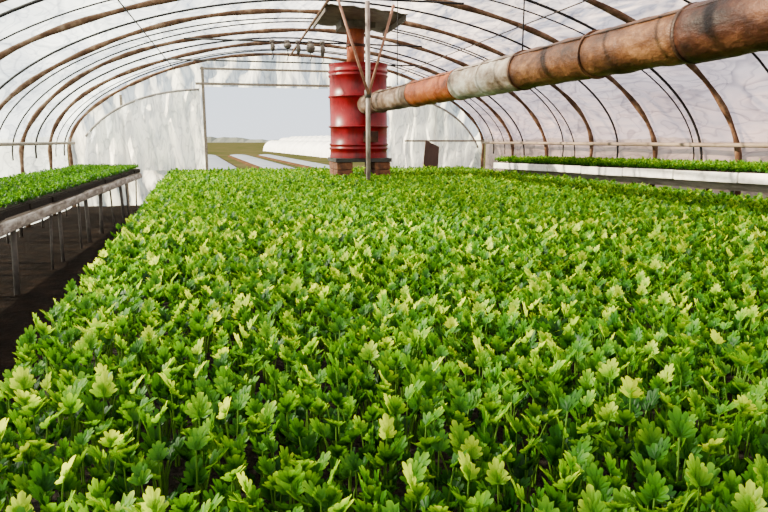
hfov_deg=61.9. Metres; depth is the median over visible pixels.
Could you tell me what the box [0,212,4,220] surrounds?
seedling tray
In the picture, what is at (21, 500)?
seedling
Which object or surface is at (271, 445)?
seedling
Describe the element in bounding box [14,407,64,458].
seedling
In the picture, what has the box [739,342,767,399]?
seedling
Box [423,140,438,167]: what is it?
wooden board
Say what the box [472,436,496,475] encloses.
seedling
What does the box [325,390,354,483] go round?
seedling
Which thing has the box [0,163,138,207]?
seedlings
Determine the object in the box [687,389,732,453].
seedling
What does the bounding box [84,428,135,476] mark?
seedling
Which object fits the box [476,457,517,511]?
seedling
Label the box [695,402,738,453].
seedling
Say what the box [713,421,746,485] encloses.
seedling
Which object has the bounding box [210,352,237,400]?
seedling
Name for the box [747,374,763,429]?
seedling
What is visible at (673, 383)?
seedling
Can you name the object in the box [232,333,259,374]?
seedling
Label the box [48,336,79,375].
seedling
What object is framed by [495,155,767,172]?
seedlings
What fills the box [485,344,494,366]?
seedling
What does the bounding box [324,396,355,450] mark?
seedling
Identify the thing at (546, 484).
seedling
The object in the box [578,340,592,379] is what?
seedling
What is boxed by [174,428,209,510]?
seedling
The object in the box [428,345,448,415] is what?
seedling
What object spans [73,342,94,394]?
seedling
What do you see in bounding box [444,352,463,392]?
seedling
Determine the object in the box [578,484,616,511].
seedling
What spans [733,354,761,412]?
seedling
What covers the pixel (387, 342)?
seedling
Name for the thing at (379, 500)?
seedling
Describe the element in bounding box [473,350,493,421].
seedling
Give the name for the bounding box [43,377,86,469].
seedling
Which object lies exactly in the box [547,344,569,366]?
seedling
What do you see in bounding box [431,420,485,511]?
seedling
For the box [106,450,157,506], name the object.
seedling
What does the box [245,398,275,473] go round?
seedling
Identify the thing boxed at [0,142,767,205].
ground
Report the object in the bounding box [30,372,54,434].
seedling
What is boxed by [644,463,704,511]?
seedling
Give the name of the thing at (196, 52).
rib
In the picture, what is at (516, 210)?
seedlings
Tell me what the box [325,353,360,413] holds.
seedling
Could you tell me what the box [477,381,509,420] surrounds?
seedling
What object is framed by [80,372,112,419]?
seedling
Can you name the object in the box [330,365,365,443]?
seedling
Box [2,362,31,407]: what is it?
seedling
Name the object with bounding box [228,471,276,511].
seedling
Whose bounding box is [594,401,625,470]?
seedling
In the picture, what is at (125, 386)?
seedling
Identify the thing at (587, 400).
seedling
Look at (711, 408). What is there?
seedling
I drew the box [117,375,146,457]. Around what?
seedling
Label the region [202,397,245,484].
seedling
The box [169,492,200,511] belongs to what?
seedling
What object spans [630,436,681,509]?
seedling
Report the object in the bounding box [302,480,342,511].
seedling
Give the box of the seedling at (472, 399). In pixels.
[445,379,481,433]
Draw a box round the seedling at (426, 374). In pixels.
[411,360,441,430]
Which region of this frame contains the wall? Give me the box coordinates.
[71,52,481,205]
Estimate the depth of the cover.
9.38 m
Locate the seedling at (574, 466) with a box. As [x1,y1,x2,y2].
[559,450,598,511]
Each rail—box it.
[0,142,74,145]
[481,141,767,147]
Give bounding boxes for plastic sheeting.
[389,104,478,167]
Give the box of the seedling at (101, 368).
[94,363,120,414]
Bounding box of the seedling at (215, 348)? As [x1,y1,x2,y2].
[198,345,223,378]
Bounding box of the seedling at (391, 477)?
[363,437,401,506]
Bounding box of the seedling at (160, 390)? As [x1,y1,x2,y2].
[141,364,185,441]
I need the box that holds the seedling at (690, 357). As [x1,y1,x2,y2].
[684,347,695,388]
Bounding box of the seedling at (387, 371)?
[377,349,408,398]
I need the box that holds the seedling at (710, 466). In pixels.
[684,460,720,511]
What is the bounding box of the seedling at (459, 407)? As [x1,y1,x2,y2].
[449,396,477,471]
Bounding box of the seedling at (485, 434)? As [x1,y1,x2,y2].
[477,402,514,463]
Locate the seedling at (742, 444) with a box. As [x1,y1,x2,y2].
[733,376,764,450]
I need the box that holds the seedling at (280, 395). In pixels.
[268,373,296,403]
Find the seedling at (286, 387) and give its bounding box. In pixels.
[277,377,306,456]
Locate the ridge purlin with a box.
[289,0,329,56]
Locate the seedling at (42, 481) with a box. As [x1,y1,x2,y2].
[28,455,77,511]
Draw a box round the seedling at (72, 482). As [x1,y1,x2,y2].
[52,456,81,507]
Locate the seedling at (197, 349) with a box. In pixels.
[171,337,208,383]
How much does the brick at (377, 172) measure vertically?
0.114 m
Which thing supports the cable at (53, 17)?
attached to the ridge purlin
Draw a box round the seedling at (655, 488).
[622,471,694,511]
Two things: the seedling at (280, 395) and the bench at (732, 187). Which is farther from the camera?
the bench at (732, 187)
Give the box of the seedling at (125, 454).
[93,442,144,498]
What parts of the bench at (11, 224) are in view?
leg, leg, edge rail, leg, leg, leg, edge rail, leg, leg, leg, edge rail, leg, leg, edge rail, leg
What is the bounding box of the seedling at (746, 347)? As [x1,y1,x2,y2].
[724,342,757,383]
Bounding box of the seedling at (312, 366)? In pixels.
[293,337,327,416]
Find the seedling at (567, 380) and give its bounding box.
[542,349,577,422]
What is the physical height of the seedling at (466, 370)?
0.195 m
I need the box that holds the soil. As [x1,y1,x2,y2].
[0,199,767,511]
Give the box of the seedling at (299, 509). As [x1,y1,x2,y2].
[286,506,303,511]
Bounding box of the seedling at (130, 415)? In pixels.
[122,397,156,456]
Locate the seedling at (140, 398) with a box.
[129,395,163,427]
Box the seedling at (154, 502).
[123,486,168,511]
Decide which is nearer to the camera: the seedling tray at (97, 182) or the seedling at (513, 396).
the seedling at (513, 396)
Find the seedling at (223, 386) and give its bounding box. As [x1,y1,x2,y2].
[214,376,250,458]
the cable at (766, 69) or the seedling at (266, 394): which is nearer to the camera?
the seedling at (266, 394)
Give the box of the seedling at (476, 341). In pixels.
[470,335,497,410]
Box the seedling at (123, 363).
[112,355,135,403]
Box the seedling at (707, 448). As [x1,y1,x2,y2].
[687,438,732,500]
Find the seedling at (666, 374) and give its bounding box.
[638,364,682,433]
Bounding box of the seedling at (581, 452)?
[539,440,595,511]
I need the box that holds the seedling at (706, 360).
[700,352,723,398]
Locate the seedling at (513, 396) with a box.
[499,384,526,451]
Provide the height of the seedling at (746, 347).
0.188 m
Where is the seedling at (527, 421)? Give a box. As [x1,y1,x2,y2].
[521,414,547,487]
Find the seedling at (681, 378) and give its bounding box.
[672,353,698,411]
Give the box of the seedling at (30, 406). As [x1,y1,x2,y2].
[7,389,53,470]
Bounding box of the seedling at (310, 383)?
[294,365,328,423]
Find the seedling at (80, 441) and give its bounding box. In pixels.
[56,427,93,510]
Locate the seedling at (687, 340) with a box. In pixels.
[676,333,701,372]
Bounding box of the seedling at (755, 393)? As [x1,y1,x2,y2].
[710,382,766,458]
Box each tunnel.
[263,140,329,157]
[278,137,329,140]
[289,135,329,137]
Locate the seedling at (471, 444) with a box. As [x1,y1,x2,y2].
[452,435,488,491]
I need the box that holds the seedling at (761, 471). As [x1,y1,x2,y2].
[753,454,767,507]
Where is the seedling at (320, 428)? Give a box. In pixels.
[309,417,354,489]
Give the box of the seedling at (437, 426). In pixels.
[417,403,446,468]
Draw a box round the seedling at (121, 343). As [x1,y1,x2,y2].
[115,334,133,396]
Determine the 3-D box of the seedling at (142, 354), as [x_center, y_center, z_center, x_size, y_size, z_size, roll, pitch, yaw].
[-0.632,0.301,1.663,0.047,0.186,0.064,-2,10,-12]
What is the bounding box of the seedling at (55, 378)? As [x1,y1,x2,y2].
[47,367,66,423]
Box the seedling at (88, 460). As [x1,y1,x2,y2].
[81,417,112,470]
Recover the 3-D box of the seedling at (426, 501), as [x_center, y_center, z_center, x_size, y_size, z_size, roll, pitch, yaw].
[0.062,0.416,1.002,0.081,0.194,0.083,4,11,20]
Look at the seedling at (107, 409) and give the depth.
1.36 m
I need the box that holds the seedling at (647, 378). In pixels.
[633,351,652,418]
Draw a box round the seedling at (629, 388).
[604,376,660,478]
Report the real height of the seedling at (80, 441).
0.162 m
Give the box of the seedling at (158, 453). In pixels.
[139,440,186,511]
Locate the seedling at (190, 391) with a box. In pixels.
[183,361,206,427]
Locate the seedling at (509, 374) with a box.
[498,368,529,442]
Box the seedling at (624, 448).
[605,410,637,468]
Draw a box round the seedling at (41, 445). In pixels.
[18,439,59,509]
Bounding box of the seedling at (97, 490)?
[73,471,115,511]
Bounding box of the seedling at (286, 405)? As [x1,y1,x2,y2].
[274,394,297,455]
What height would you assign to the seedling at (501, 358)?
0.162 m
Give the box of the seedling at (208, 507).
[200,493,223,511]
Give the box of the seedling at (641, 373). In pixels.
[636,362,647,415]
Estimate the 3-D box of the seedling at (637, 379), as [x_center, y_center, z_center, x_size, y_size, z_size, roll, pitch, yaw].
[0.564,0.347,1.446,0.055,0.171,0.057,-5,12,-27]
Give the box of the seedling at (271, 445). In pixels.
[261,434,294,511]
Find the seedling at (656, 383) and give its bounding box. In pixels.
[635,375,678,427]
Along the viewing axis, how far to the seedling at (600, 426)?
1.25 m
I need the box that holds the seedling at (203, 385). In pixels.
[190,376,219,465]
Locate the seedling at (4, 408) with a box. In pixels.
[0,383,17,444]
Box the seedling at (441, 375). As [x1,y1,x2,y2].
[428,362,449,432]
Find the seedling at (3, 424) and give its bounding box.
[0,418,20,508]
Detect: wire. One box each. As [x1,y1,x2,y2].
[117,0,174,69]
[397,1,397,84]
[398,0,587,74]
[522,0,524,49]
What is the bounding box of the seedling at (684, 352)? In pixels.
[652,348,689,392]
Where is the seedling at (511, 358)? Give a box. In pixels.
[485,337,520,391]
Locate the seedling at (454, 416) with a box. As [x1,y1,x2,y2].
[427,402,486,491]
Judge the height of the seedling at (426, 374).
0.212 m
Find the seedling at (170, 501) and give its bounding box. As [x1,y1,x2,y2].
[166,490,200,510]
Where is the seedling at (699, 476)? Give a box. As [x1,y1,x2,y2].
[685,453,724,511]
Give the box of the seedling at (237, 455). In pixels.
[220,435,247,494]
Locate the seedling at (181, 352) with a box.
[174,341,192,401]
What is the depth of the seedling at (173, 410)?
1.35 m
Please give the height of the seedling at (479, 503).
0.186 m
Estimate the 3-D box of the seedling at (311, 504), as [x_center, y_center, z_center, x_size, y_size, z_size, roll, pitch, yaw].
[-0.110,0.417,1.037,0.089,0.182,0.068,0,10,-1]
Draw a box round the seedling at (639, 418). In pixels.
[613,393,650,439]
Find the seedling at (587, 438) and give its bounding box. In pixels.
[553,435,598,511]
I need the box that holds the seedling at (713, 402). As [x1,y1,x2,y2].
[702,396,737,468]
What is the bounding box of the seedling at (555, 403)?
[546,381,578,471]
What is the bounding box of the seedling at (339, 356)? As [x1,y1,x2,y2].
[325,344,345,367]
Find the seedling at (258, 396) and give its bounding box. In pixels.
[230,372,270,429]
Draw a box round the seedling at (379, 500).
[351,474,387,511]
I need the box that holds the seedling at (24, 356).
[13,343,47,394]
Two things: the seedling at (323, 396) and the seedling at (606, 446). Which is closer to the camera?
the seedling at (606, 446)
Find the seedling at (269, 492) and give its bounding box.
[258,455,288,511]
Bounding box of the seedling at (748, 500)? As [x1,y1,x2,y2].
[718,479,767,511]
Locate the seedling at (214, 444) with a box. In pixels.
[207,431,248,481]
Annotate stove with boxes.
[328,28,388,157]
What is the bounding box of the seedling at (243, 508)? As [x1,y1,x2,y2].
[237,498,258,511]
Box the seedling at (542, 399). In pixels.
[535,360,565,434]
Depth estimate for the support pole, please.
8.43 m
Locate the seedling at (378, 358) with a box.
[370,349,391,408]
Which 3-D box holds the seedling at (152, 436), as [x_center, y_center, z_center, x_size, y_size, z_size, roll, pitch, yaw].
[-0.419,0.369,1.214,0.068,0.213,0.071,4,11,19]
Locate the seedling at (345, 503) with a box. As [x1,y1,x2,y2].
[328,494,353,511]
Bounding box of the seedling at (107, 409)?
[81,381,112,463]
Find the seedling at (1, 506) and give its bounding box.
[0,500,11,511]
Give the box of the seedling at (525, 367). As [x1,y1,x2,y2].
[517,356,535,419]
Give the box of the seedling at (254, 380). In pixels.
[226,370,258,434]
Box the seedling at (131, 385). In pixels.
[116,378,136,424]
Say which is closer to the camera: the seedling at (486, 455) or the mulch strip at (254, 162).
the seedling at (486, 455)
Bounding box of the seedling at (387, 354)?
[381,350,405,398]
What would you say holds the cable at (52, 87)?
attached to the ridge purlin
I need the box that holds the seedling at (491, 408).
[473,380,510,461]
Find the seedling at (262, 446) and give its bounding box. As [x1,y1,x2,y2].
[244,436,278,508]
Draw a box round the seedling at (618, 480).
[604,452,627,495]
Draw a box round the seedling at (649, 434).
[631,418,685,506]
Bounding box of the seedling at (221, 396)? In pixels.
[213,366,231,427]
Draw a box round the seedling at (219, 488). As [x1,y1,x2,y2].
[203,464,263,511]
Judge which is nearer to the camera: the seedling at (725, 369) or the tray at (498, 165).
the seedling at (725, 369)
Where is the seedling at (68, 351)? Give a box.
[40,344,75,371]
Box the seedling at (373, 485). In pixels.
[357,465,381,505]
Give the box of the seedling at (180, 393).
[169,385,189,450]
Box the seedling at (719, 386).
[707,364,730,423]
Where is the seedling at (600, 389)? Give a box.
[589,379,626,435]
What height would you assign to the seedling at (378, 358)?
0.155 m
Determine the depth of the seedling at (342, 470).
1.17 m
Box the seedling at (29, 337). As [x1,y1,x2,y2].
[16,325,38,389]
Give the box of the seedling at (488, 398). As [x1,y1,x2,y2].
[472,388,503,434]
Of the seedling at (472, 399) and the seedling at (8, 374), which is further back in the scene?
the seedling at (8, 374)
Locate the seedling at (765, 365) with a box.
[744,335,767,378]
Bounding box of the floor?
[0,205,139,457]
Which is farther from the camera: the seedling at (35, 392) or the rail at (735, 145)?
the rail at (735, 145)
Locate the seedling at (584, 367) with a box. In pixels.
[575,358,607,419]
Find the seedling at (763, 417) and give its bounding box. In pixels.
[751,400,767,446]
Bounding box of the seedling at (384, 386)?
[367,370,405,441]
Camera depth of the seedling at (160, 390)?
1.44 m
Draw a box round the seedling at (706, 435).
[696,424,727,495]
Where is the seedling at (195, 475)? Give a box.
[174,425,228,511]
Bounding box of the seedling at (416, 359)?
[413,357,421,418]
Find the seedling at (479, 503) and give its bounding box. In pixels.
[451,490,493,511]
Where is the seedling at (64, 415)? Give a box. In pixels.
[61,385,70,439]
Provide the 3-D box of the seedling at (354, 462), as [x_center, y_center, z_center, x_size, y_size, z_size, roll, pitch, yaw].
[-0.037,0.419,1.110,0.068,0.148,0.061,-5,12,-27]
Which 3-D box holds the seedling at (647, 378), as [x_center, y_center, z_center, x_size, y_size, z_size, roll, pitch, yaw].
[0.654,0.317,1.589,0.075,0.181,0.048,2,10,11]
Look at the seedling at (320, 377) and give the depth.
1.53 m
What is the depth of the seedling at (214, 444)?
1.18 m
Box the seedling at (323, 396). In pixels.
[315,389,347,446]
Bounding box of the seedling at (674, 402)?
[656,391,680,444]
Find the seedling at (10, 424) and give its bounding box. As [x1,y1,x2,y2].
[0,380,26,464]
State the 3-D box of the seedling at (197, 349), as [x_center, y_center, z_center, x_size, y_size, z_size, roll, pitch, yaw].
[-0.484,0.307,1.618,0.080,0.192,0.080,-8,13,-39]
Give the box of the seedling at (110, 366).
[99,354,119,410]
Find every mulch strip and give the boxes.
[208,155,239,169]
[227,154,294,169]
[257,154,328,168]
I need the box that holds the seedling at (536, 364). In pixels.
[532,357,564,427]
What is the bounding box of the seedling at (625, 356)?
[616,346,641,387]
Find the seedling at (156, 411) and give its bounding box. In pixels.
[144,409,180,487]
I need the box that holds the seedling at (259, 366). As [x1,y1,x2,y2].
[247,353,269,396]
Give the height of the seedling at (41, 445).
0.192 m
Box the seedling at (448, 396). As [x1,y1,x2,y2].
[443,377,475,418]
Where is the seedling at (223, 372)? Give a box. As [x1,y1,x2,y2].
[214,366,236,454]
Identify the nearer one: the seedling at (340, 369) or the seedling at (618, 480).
the seedling at (618, 480)
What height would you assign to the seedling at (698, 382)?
0.180 m
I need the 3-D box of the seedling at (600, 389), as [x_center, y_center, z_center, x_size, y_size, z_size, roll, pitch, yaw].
[0.472,0.355,1.367,0.068,0.185,0.084,-6,13,-30]
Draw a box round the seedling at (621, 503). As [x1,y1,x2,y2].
[604,485,638,511]
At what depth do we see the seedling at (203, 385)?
1.36 m
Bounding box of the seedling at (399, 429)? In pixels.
[374,393,413,470]
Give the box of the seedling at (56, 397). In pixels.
[44,389,82,462]
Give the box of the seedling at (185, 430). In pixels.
[181,417,198,452]
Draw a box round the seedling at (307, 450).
[289,418,317,471]
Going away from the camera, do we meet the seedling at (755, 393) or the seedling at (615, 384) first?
the seedling at (755, 393)
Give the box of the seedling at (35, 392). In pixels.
[25,388,55,438]
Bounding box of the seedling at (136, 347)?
[115,337,153,388]
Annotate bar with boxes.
[163,58,420,66]
[184,37,421,46]
[379,0,463,4]
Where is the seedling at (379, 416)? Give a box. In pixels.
[374,392,403,446]
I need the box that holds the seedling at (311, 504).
[286,459,342,511]
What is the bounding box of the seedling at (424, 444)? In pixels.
[402,407,444,510]
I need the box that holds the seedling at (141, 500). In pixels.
[133,492,174,511]
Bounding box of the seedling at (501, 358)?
[491,354,515,418]
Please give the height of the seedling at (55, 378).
0.163 m
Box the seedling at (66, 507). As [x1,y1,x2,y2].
[63,490,74,511]
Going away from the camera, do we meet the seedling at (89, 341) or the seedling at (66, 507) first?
the seedling at (66, 507)
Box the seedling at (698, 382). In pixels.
[690,366,718,428]
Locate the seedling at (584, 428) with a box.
[556,416,604,491]
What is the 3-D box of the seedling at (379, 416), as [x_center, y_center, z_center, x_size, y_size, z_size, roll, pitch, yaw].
[0.009,0.363,1.395,0.074,0.158,0.056,-2,10,-9]
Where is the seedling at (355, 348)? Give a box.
[346,328,364,390]
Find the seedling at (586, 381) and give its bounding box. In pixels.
[572,369,595,419]
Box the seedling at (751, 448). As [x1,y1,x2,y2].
[748,444,767,460]
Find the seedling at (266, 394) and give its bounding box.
[259,383,278,422]
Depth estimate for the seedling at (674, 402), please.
1.31 m
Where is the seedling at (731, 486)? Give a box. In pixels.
[712,470,740,511]
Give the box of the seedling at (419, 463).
[385,451,430,511]
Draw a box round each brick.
[333,162,352,169]
[333,169,352,177]
[371,162,389,169]
[371,169,389,175]
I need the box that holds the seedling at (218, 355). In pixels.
[209,347,236,402]
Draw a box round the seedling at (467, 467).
[448,451,488,511]
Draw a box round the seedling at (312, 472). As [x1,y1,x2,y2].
[279,445,328,511]
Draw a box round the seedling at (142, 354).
[131,337,149,388]
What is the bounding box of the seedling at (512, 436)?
[505,413,540,482]
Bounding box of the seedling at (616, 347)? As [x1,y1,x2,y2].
[607,340,635,402]
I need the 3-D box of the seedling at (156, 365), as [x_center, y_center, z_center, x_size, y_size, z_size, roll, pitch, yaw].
[-0.558,0.314,1.629,0.062,0.172,0.077,-8,13,-39]
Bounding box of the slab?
[328,157,391,161]
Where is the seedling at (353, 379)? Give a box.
[349,364,380,423]
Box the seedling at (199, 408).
[173,392,215,502]
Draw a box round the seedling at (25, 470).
[0,442,38,503]
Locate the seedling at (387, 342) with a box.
[375,337,400,399]
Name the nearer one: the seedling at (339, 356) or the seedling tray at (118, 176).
the seedling at (339, 356)
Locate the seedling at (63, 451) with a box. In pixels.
[35,437,86,500]
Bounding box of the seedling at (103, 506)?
[89,497,114,511]
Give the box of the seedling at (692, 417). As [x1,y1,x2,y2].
[675,414,701,480]
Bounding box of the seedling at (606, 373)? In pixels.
[593,358,627,433]
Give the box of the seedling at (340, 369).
[334,364,355,416]
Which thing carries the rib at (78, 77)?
on the floor
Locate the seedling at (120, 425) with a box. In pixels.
[113,401,141,445]
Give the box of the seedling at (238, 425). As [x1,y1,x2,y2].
[228,393,256,437]
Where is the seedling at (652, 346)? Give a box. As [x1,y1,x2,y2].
[637,340,660,385]
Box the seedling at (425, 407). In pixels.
[419,396,445,462]
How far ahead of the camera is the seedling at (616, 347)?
1.66 m
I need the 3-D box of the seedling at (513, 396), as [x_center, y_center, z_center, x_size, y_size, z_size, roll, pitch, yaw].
[0.275,0.358,1.393,0.057,0.170,0.079,9,13,40]
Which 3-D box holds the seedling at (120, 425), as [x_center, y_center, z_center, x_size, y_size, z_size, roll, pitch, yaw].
[-0.529,0.369,1.321,0.058,0.173,0.076,-3,13,-18]
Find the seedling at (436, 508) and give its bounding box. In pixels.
[421,506,449,511]
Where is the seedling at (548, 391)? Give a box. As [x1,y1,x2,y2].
[538,385,568,436]
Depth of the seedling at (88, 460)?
1.24 m
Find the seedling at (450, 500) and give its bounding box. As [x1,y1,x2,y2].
[426,449,468,511]
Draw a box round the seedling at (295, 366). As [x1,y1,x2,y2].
[282,357,304,415]
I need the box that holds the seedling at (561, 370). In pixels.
[540,361,572,398]
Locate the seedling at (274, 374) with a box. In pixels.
[265,363,283,443]
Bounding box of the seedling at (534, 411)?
[519,381,560,455]
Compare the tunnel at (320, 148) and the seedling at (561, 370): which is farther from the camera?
the tunnel at (320, 148)
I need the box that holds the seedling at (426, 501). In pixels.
[402,462,444,511]
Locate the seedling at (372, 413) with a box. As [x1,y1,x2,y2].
[360,403,379,477]
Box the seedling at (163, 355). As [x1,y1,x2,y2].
[157,346,177,418]
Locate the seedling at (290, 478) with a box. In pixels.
[259,463,306,511]
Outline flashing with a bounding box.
[313,4,407,35]
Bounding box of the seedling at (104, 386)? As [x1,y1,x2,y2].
[81,371,122,465]
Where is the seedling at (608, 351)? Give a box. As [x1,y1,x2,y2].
[590,343,620,399]
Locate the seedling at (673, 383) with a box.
[670,378,680,403]
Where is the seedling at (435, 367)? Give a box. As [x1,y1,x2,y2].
[428,356,444,423]
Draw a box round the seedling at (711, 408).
[700,376,728,430]
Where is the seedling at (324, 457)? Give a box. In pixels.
[292,451,330,511]
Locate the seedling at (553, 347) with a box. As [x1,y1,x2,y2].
[543,339,572,379]
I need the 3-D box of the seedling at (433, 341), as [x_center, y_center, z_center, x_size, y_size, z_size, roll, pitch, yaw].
[0.138,0.290,1.685,0.084,0.200,0.056,-2,10,-10]
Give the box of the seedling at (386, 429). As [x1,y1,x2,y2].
[368,413,407,483]
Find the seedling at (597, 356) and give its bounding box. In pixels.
[585,347,608,397]
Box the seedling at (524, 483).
[478,443,529,510]
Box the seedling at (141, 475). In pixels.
[127,462,177,504]
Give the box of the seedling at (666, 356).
[656,346,678,388]
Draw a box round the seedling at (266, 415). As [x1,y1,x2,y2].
[249,400,280,479]
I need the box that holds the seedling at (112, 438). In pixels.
[87,429,134,504]
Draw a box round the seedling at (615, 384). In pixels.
[597,362,629,427]
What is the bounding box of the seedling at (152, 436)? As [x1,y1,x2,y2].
[137,400,185,497]
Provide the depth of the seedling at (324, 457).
1.16 m
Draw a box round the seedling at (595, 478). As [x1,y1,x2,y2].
[586,463,613,508]
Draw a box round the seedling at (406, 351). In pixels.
[392,343,418,403]
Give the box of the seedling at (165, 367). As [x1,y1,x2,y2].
[150,357,173,429]
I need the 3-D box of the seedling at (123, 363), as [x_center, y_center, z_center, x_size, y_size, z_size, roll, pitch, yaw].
[-0.631,0.331,1.541,0.075,0.171,0.077,-4,11,-21]
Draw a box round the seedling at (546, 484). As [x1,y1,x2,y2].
[535,478,556,499]
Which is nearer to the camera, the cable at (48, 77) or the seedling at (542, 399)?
the seedling at (542, 399)
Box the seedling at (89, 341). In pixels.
[70,330,102,380]
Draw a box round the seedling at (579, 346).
[561,338,588,391]
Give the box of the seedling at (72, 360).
[52,353,89,429]
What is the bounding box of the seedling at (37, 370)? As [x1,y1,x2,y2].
[13,358,45,392]
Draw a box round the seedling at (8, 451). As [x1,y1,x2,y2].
[0,428,26,499]
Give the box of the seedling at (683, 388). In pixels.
[679,369,696,392]
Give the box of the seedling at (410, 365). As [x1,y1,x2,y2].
[400,353,425,442]
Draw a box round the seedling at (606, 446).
[592,434,634,486]
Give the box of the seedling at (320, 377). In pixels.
[298,363,327,429]
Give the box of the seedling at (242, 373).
[233,351,263,395]
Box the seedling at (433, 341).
[420,333,448,370]
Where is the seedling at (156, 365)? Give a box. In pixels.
[147,346,177,375]
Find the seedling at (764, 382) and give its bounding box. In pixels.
[756,377,767,433]
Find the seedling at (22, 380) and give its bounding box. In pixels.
[0,366,46,438]
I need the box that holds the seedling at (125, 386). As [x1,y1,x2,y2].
[120,379,134,443]
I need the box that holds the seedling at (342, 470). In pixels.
[327,428,367,511]
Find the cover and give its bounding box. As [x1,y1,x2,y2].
[0,0,767,237]
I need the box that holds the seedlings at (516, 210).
[0,165,767,511]
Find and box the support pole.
[337,0,394,179]
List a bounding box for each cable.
[0,0,618,157]
[0,0,694,159]
[0,0,702,159]
[0,17,574,155]
[12,21,563,160]
[35,37,524,157]
[55,48,504,156]
[63,49,493,155]
[683,0,767,72]
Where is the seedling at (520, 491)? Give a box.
[511,479,544,511]
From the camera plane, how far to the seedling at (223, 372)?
1.40 m
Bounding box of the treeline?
[0,136,659,142]
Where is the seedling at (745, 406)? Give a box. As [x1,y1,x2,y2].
[716,395,762,462]
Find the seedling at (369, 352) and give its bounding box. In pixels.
[353,340,381,421]
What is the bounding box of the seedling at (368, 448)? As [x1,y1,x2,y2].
[347,415,377,482]
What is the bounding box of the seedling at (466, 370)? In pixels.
[457,360,482,421]
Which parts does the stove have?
stove door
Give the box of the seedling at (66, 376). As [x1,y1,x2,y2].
[57,369,89,435]
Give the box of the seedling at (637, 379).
[627,378,646,438]
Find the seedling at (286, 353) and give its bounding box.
[268,344,297,392]
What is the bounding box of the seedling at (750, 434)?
[725,412,762,471]
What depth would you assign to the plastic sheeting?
14.69 m
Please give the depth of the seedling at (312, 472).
1.10 m
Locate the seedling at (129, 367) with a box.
[118,357,145,399]
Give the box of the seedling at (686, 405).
[663,388,696,446]
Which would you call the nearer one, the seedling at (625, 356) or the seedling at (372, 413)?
the seedling at (372, 413)
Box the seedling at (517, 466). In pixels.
[499,436,540,510]
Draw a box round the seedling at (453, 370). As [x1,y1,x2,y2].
[445,361,464,425]
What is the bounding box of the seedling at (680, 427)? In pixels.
[660,406,702,502]
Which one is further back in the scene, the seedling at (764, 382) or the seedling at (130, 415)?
the seedling at (764, 382)
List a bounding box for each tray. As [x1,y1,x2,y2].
[0,203,29,218]
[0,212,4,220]
[8,196,51,209]
[32,191,70,202]
[54,186,84,195]
[67,183,94,190]
[89,180,104,186]
[95,177,114,183]
[108,174,120,179]
[116,172,128,177]
[494,162,533,169]
[518,163,554,171]
[547,164,601,172]
[581,166,625,175]
[623,167,679,178]
[674,169,756,182]
[738,172,767,184]
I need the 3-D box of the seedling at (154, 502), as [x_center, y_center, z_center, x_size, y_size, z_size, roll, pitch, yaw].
[-0.320,0.431,0.926,0.088,0.193,0.074,6,12,32]
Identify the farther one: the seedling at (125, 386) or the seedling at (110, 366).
the seedling at (110, 366)
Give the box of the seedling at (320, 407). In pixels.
[305,385,329,454]
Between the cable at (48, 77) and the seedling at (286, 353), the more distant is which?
the cable at (48, 77)
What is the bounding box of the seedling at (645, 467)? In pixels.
[630,451,683,511]
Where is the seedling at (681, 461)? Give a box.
[650,409,703,481]
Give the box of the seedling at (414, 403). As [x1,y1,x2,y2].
[380,379,425,469]
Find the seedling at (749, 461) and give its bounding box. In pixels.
[744,457,757,469]
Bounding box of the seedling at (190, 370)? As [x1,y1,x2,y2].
[183,346,208,426]
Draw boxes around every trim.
[119,95,129,205]
[195,82,391,87]
[200,67,328,72]
[201,66,208,169]
[404,140,483,141]
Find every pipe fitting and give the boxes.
[269,39,274,59]
[283,40,291,60]
[295,40,300,58]
[306,41,314,60]
[320,41,324,63]
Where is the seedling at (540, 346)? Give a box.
[527,341,550,405]
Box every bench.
[0,172,141,294]
[504,169,767,194]
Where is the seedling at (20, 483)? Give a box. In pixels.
[11,465,60,511]
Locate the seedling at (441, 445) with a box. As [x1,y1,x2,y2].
[424,429,457,505]
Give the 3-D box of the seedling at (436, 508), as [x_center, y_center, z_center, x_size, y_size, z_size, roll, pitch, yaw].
[0.089,0.437,0.948,0.057,0.174,0.091,-8,13,-39]
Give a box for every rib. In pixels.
[0,0,657,186]
[0,0,741,195]
[0,8,593,179]
[19,28,548,226]
[47,41,513,215]
[68,53,483,206]
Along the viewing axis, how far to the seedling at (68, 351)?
1.68 m
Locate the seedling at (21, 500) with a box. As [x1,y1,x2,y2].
[5,490,33,511]
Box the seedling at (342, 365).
[339,337,363,389]
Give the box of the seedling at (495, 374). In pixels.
[481,361,503,402]
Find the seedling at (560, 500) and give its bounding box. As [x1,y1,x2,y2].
[538,469,580,511]
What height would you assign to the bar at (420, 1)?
0.028 m
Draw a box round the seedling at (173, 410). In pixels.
[158,373,190,466]
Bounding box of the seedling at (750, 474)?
[723,464,767,500]
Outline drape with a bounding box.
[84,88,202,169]
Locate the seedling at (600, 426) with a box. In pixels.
[570,409,605,485]
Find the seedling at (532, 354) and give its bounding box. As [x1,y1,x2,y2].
[530,351,564,406]
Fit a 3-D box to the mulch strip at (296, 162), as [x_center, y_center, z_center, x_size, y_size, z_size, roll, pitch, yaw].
[-5.305,-5.811,39.434,1.597,0.160,36.165,-3,11,-16]
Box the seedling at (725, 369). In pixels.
[712,354,748,428]
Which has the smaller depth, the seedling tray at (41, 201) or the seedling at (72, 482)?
the seedling at (72, 482)
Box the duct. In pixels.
[357,0,767,113]
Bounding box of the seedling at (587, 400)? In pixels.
[573,390,595,435]
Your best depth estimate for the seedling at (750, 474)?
1.05 m
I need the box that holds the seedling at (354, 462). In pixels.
[340,451,373,511]
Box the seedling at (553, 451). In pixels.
[526,388,582,491]
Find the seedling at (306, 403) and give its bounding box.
[280,396,322,452]

